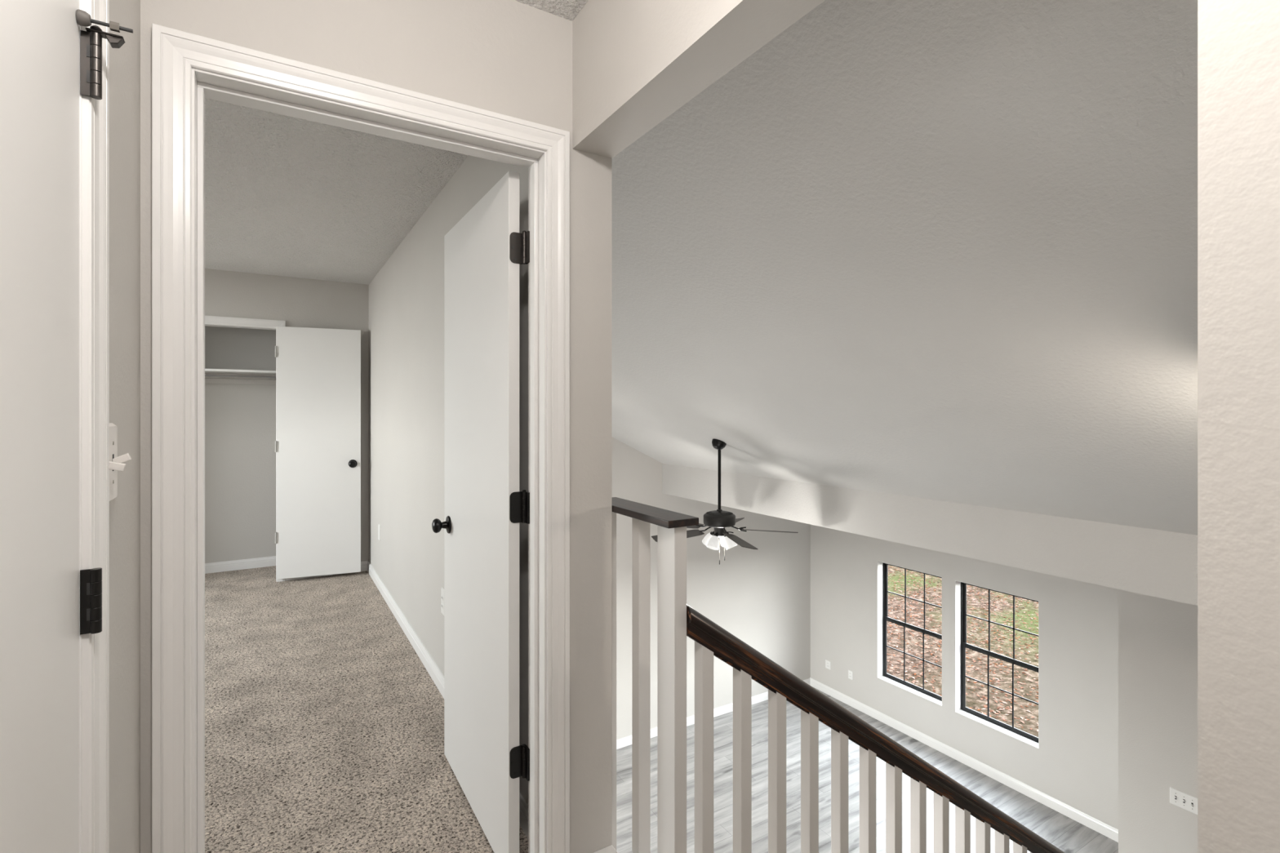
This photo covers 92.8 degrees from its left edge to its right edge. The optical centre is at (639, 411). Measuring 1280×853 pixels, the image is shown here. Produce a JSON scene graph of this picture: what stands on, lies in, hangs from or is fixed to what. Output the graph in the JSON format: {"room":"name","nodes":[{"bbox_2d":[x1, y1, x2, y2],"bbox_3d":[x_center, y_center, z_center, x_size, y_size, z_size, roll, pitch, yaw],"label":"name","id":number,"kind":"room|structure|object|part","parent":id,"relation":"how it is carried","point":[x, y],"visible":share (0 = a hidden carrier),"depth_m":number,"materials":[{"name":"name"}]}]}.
{"room":"upstairs landing","nodes":[
{"label":"upstairs landing","id":0,"kind":"room"},
{"bbox_2d":[109,0,140,852],"bbox_3d":[0.007,0.140,-0.557,0.124,2.440,4.040,0,0,-31],"label":"wall","id":1,"kind":"structure","parent":0,"point":[125,60],"depth_m":1.08,"materials":[{"name":"paint"}]},
{"bbox_2d":[0,0,133,852],"bbox_3d":[-0.551,0.330,0.515,0.104,2.033,0.772,0,0,-31],"label":"door","id":2,"kind":"structure","parent":1,"relation":"in","point":[39,39],"depth_m":0.68,"materials":[{"name":"white paint"}]},
{"bbox_3d":[-0.728,-0.526,0.829,0.059,0.005,0.005,0,0,-31],"label":"threaded rod","id":3,"kind":"part","parent":2,"relation":"part of","materials":[{"name":"black metal"}]},
{"bbox_2d":[79,0,109,852],"bbox_3d":[-0.607,0.301,0.476,0.139,2.117,0.893,0,0,-31],"label":"door frame","id":4,"kind":"structure","parent":1,"relation":"attached to","point":[94,113],"depth_m":0.85,"materials":[{"name":"white wood"}]},
{"bbox_2d":[109,422,131,501],"bbox_3d":[-0.802,0.080,0.929,0.033,0.122,0.116,0,0,-31],"label":"light switch","id":5,"kind":"object","parent":1,"relation":"attached to","point":[115,462],"visible":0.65,"depth_m":0.94,"materials":[{"name":"plastic"}]},
{"bbox_3d":[-0.811,0.080,0.923,0.011,0.122,0.116,0,0,-31],"label":"plate","id":6,"kind":"part","parent":5,"relation":"part of","materials":[{"name":"plastic"}]},
{"bbox_2d":[204,325,275,563],"bbox_3d":[-3.566,0.140,5.223,2.112,2.440,0.130,0,0,-31],"label":"wall","id":7,"kind":"structure","parent":0,"point":[240,420],"depth_m":5.22,"materials":[{"name":"paint"}]},
{"bbox_2d":[204,368,275,385],"bbox_3d":[-3.455,-0.284,5.039,2.090,0.109,0.300,0,0,-31],"label":"closet shelf","id":8,"kind":"object","parent":7,"relation":"attached to","point":[207,371],"visible":0.06,"depth_m":5.16,"materials":[{"name":"paint"}]},
{"bbox_2d":[204,555,275,573],"bbox_3d":[-3.528,1.319,5.162,2.112,0.083,0.014,0,0,-31],"label":"baseboard","id":9,"kind":"structure","parent":7,"relation":"attached to","point":[213,567],"depth_m":5.22,"materials":[{"name":"white wood"}]},
{"bbox_2d":[204,268,368,561],"bbox_3d":[-3.851,0.140,4.343,3.512,2.440,0.120,0,0,-31],"label":"wall","id":10,"kind":"structure","parent":0,"point":[300,302],"depth_m":4.97,"materials":[{"name":"paint"}]},
{"bbox_2d":[204,315,285,582],"bbox_3d":[-3.447,0.319,4.580,1.347,2.082,0.134,0,0,-31],"label":"door frame","id":11,"kind":"structure","parent":10,"relation":"attached to","point":[210,321],"depth_m":4.74,"materials":[{"name":"white wood"}]},
{"bbox_2d":[275,326,360,579],"bbox_3d":[-2.587,0.330,4.902,0.615,2.000,0.102,0,0,-22],"label":"door","id":12,"kind":"structure","parent":10,"relation":"in","point":[317,442],"depth_m":4.91,"materials":[{"name":"white paint"}]},
{"bbox_3d":[-2.350,0.433,4.978,0.067,0.067,0.070,0,0,-22],"label":"knob","id":13,"kind":"part","parent":12,"relation":"part of","materials":[{"name":"black metal"}]},
{"bbox_2d":[285,560,368,581],"bbox_3d":[-2.576,1.319,5.037,0.612,0.083,0.014,0,0,-31],"label":"baseboard","id":14,"kind":"structure","parent":10,"relation":"attached to","point":[363,564],"depth_m":5.06,"materials":[{"name":"white wood"}]},
{"bbox_2d":[204,565,528,852],"bbox_3d":[-3.011,1.500,2.841,3.632,0.280,4.780,0,0,-31],"label":"floor","id":15,"kind":"structure","parent":0,"point":[324,722],"depth_m":2.60,"materials":[{"name":"carpet"}]},
{"bbox_2d":[140,0,612,852],"bbox_3d":[-1.668,0.140,0.860,3.638,2.440,0.120,0,0,-31],"label":"wall","id":16,"kind":"structure","parent":0,"point":[513,58],"depth_m":1.59,"materials":[{"name":"paint"}]},
{"bbox_2d":[151,22,569,852],"bbox_3d":[-0.612,0.298,1.490,0.899,2.124,0.139,0,0,-31],"label":"door frame","id":17,"kind":"structure","parent":16,"relation":"attached to","point":[188,68],"depth_m":1.30,"materials":[{"name":"white wood"}]},
{"bbox_2d":[431,170,529,852],"bbox_3d":[-0.545,0.330,2.060,0.165,2.033,0.791,0,0,-31],"label":"door","id":18,"kind":"structure","parent":16,"relation":"in","point":[485,506],"depth_m":1.93,"materials":[{"name":"white paint"}]},
{"bbox_3d":[-0.754,0.433,2.306,0.063,0.067,0.067,0,0,-31],"label":"knob","id":19,"kind":"part","parent":18,"relation":"part of","materials":[{"name":"black metal"}]},
{"bbox_2d":[204,0,588,284],"bbox_3d":[-1.864,-1.130,1.069,3.758,0.100,9.000,0,0,-31],"label":"ceiling","id":20,"kind":"structure","parent":0,"point":[286,196],"depth_m":2.99,"materials":[{"name":"white paint"}]},
{"bbox_2d":[612,437,810,739],"bbox_3d":[-0.064,1.400,7.490,6.250,5.280,0.120,0,0,-31],"label":"wall","id":21,"kind":"structure","parent":0,"point":[761,597],"depth_m":8.14,"materials":[{"name":"paint"}]},
{"bbox_2d":[616,678,810,749],"bbox_3d":[-0.034,3.988,7.428,5.962,0.104,0.018,0,0,-31],"label":"baseboard","id":22,"kind":"structure","parent":21,"relation":"attached to","point":[625,741],"depth_m":8.06,"materials":[{"name":"white wood"}]},
{"bbox_2d":[368,0,1279,852],"bbox_3d":[-0.342,0.230,2.061,0.126,2.820,8.880,0,0,-31],"label":"wall","id":23,"kind":"structure","parent":0,"point":[635,63],"depth_m":0.54,"materials":[{"name":"paint"}]},
{"bbox_2d":[377,524,380,541],"bbox_3d":[-2.002,0.933,4.674,0.006,0.120,0.072,0,0,-31],"label":"wall plate","id":24,"kind":"object","parent":23,"relation":"attached to","point":[379,525],"visible":1,"depth_m":4.65,"materials":[{"name":"white plastic"}]},
{"bbox_2d":[440,587,444,615],"bbox_3d":[-0.949,0.920,2.933,0.009,0.125,0.072,0,0,-31],"label":"wall outlet","id":25,"kind":"object","parent":23,"relation":"attached to","point":[442,588],"visible":0.81,"depth_m":2.93,"materials":[{"name":"white plastic"}]},
{"bbox_2d":[367,560,528,838],"bbox_3d":[-1.301,1.319,3.509,0.014,0.083,3.950,0,0,-31],"label":"baseboard","id":26,"kind":"structure","parent":23,"relation":"attached to","point":[428,663],"depth_m":3.38,"materials":[{"name":"white wood"}]},
{"bbox_2d":[593,845,617,852],"bbox_3d":[-0.053,1.304,1.593,0.116,0.113,0.300,0,0,-31],"label":"trim","id":27,"kind":"structure","parent":23,"relation":"attached to","point":[610,849],"depth_m":1.73,"materials":[{"name":"white wood"}]},
{"bbox_2d":[616,688,1118,852],"bbox_3d":[2.402,4.090,3.431,6.236,0.100,9.620,0,0,-31],"label":"floor","id":28,"kind":"structure","parent":0,"point":[1065,833],"depth_m":6.35,"materials":[{"name":"grey wood"}]},
{"bbox_3d":[1.899,2.710,2.010,3.655,2.658,1.052,0,0,-31],"label":"stairs","id":29,"kind":"structure","parent":28,"relation":"on","visible":0},
{"bbox_2d":[686,604,1064,852],"bbox_3d":[1.882,2.443,2.637,4.135,3.899,0.090,0,0,-31],"label":"balustrade","id":30,"kind":"object","parent":29,"relation":"attached to","point":[748,664],"visible":0.94,"depth_m":1.78,"materials":[{"name":"white paint"}]},
{"bbox_2d":[612,0,1197,535],"bbox_3d":[1.321,-0.281,2.776,3.464,1.877,9.620,0,0,-31],"label":"ceiling","id":31,"kind":"structure","parent":0,"point":[946,251],"depth_m":2.02,"materials":[{"name":"white paint"}]},
{"bbox_2d":[651,438,798,564],"bbox_3d":[0.660,0.801,5.365,1.273,1.117,1.324,0,0,-31],"label":"ceiling fan","id":32,"kind":"object","parent":31,"relation":"hanging from","point":[719,519],"visible":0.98,"depth_m":5.31,"materials":[{"name":"black metal"}]},
{"bbox_3d":[0.324,1.058,5.163,0.490,0.048,0.138,0,0,-31],"label":"blade","id":33,"kind":"part","parent":32,"relation":"part of","materials":[{"name":"black wood"}]},
{"bbox_3d":[0.367,1.058,5.684,0.490,0.048,0.138,0,0,41],"label":"blade","id":34,"kind":"part","parent":32,"relation":"part of","materials":[{"name":"black wood"}]},
{"bbox_3d":[0.612,1.152,5.459,0.107,0.130,0.119,0,0,-31],"label":"lamp shade","id":35,"kind":"part","parent":32,"relation":"part of","materials":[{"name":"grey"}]},
{"bbox_3d":[0.639,1.152,5.301,0.119,0.130,0.107,0,0,-31],"label":"lamp shade","id":36,"kind":"part","parent":32,"relation":"part of","materials":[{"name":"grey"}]},
{"bbox_3d":[0.769,1.152,5.486,0.119,0.130,0.107,0,0,-31],"label":"lamp shade","id":37,"kind":"part","parent":32,"relation":"part of","materials":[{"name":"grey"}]},
{"bbox_3d":[0.796,1.152,5.329,0.107,0.130,0.119,0,0,-31],"label":"lamp shade","id":38,"kind":"part","parent":32,"relation":"part of","materials":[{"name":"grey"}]},
{"bbox_3d":[0.876,1.058,5.803,0.138,0.048,0.490,0,0,23],"label":"blade","id":39,"kind":"part","parent":32,"relation":"part of","materials":[{"name":"black wood"}]},
{"bbox_3d":[0.805,1.058,4.961,0.138,0.048,0.490,0,0,-13],"label":"blade","id":40,"kind":"part","parent":32,"relation":"part of","materials":[{"name":"black wood"}]},
{"bbox_3d":[1.147,1.058,5.356,0.490,0.048,0.138,0,0,5],"label":"blade","id":41,"kind":"part","parent":32,"relation":"part of","materials":[{"name":"black wood"}]},
{"bbox_2d":[662,463,1197,605],"bbox_3d":[3.889,0.795,4.331,2.760,0.470,9.380,0,0,-31],"label":"soffit","id":42,"kind":"structure","parent":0,"point":[1162,564],"depth_m":4.19,"materials":[{"name":"white paint"}]},
{"bbox_2d":[810,524,1118,829],"bbox_3d":[5.036,2.400,4.956,0.150,3.280,9.500,0,0,-31],"label":"wall","id":43,"kind":"structure","parent":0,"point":[1075,763],"depth_m":6.58,"materials":[{"name":"paint"}]},
{"bbox_2d":[825,659,830,669],"bbox_3d":[2.681,3.622,8.691,0.009,0.116,0.090,0,0,-31],"label":"wall outlet","id":44,"kind":"object","parent":43,"relation":"attached to","point":[827,662],"visible":1,"depth_m":8.69,"materials":[{"name":"white plastic"}]},
{"bbox_2d":[848,670,853,679],"bbox_3d":[2.886,3.622,8.353,0.009,0.116,0.072,0,0,-31],"label":"wall outlet","id":45,"kind":"object","parent":43,"relation":"attached to","point":[850,673],"visible":1,"depth_m":8.35,"materials":[{"name":"white plastic"}]},
{"bbox_2d":[877,561,942,706],"bbox_3d":[3.409,2.736,7.641,0.143,1.536,0.901,0,0,-31],"label":"window","id":46,"kind":"structure","parent":43,"relation":"attached to","point":[882,568],"depth_m":7.92,"materials":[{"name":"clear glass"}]},
{"bbox_3d":[3.392,3.499,7.630,0.103,0.010,0.901,0,0,-31],"label":"sill","id":47,"kind":"part","parent":46,"relation":"part of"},
{"bbox_3d":[3.447,3.090,7.663,0.016,0.773,0.857,0,0,-31],"label":"sash","id":48,"kind":"part","parent":46,"relation":"part of","materials":[{"name":"black metal"}]},
{"bbox_3d":[3.464,2.377,7.674,0.016,0.773,0.857,0,0,-31],"label":"sash","id":49,"kind":"part","parent":46,"relation":"part of","materials":[{"name":"black metal"}]},
{"bbox_2d":[809,677,1118,842],"bbox_3d":[3.609,3.984,7.149,0.019,0.112,4.269,0,0,-31],"label":"baseboard","id":50,"kind":"structure","parent":43,"relation":"attached to","point":[1063,808],"depth_m":6.80,"materials":[{"name":"white wood"}]},
{"bbox_2d":[955,580,1039,748],"bbox_3d":[3.960,2.736,6.731,0.143,1.536,0.904,0,0,-31],"label":"window","id":51,"kind":"structure","parent":43,"relation":"attached to","point":[961,644],"depth_m":6.92,"materials":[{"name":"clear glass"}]},
{"bbox_3d":[3.943,3.499,6.721,0.103,0.010,0.904,0,0,-31],"label":"sill","id":52,"kind":"part","parent":51,"relation":"part of","materials":[{"name":"white wood"}]},
{"bbox_3d":[3.998,3.090,6.754,0.016,0.773,0.860,0,0,-31],"label":"sash","id":53,"kind":"part","parent":51,"relation":"part of","materials":[{"name":"black metal"}]},
{"bbox_3d":[4.015,2.377,6.764,0.016,0.773,0.860,0,0,-31],"label":"sash","id":54,"kind":"part","parent":51,"relation":"part of","materials":[{"name":"black metal"}]},
{"bbox_2d":[1118,589,1197,852],"bbox_3d":[5.534,2.535,2.832,1.200,3.010,5.111,0,0,-31],"label":"wall","id":55,"kind":"structure","parent":0,"point":[1157,637],"depth_m":4.51,"materials":[{"name":"paint"}]},
{"bbox_2d":[1169,786,1197,814],"bbox_3d":[3.895,2.787,4.360,0.020,0.119,0.150,0,0,-31],"label":"light switch","id":56,"kind":"object","parent":55,"relation":"attached to","point":[1180,799],"visible":0.75,"depth_m":4.35,"materials":[{"name":"white plastic"}]},
{"bbox_3d":[-4.396,0.140,4.440,0.120,2.440,0.610,0,0,-31],"label":"wall","id":57,"kind":"structure","parent":0,"visible":0},
{"bbox_2d":[204,374,275,380],"bbox_3d":[-3.392,-0.277,4.937,2.110,0.056,0.056,0,0,-31],"label":"closet rod","id":58,"kind":"object","parent":57,"relation":"attached to","point":[206,376],"visible":0.06,"depth_m":4.99,"materials":[{"name":"metal"}]},
{"label":"outside","id":59,"kind":"structure","parent":0,"visible":0},
{"bbox_2d":[886,564,1038,737],"bbox_3d":[3.373,4.390,13.734,100.000,0.340,100.000,0,0,-31],"label":"ground","id":60,"kind":"structure","parent":59,"point":[974,700],"depth_m":10.93,"materials":[{"name":"brown plant"}]},
{"bbox_2d":[886,567,1038,734],"bbox_3d":[7.921,4.207,14.148,13.879,0.016,14.076,0,0,-31],"label":"fallen leaves","id":61,"kind":"object","parent":60,"relation":"on","point":[978,593],"visible":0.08,"depth_m":11.11,"materials":[{"name":"brown plant"}]},
{"bbox_3d":[0.475,1.500,-0.309,1.183,0.280,4.220,0,0,-31],"label":"floor","id":62,"kind":"structure","parent":0,"visible":0},
{"bbox_2d":[612,497,698,852],"bbox_3d":[-0.003,0.951,1.717,0.094,1.358,0.439,0,0,-31],"label":"guard rail","id":63,"kind":"object","parent":62,"relation":"attached to","point":[672,526],"visible":0.82,"depth_m":1.59,"materials":[{"name":"white paint"}]},
{"bbox_3d":[0.082,0.961,1.576,0.038,1.339,0.081,0,0,-31],"label":"newel post","id":64,"kind":"part","parent":63,"relation":"part of","materials":[{"name":"white paint"}]}
]}

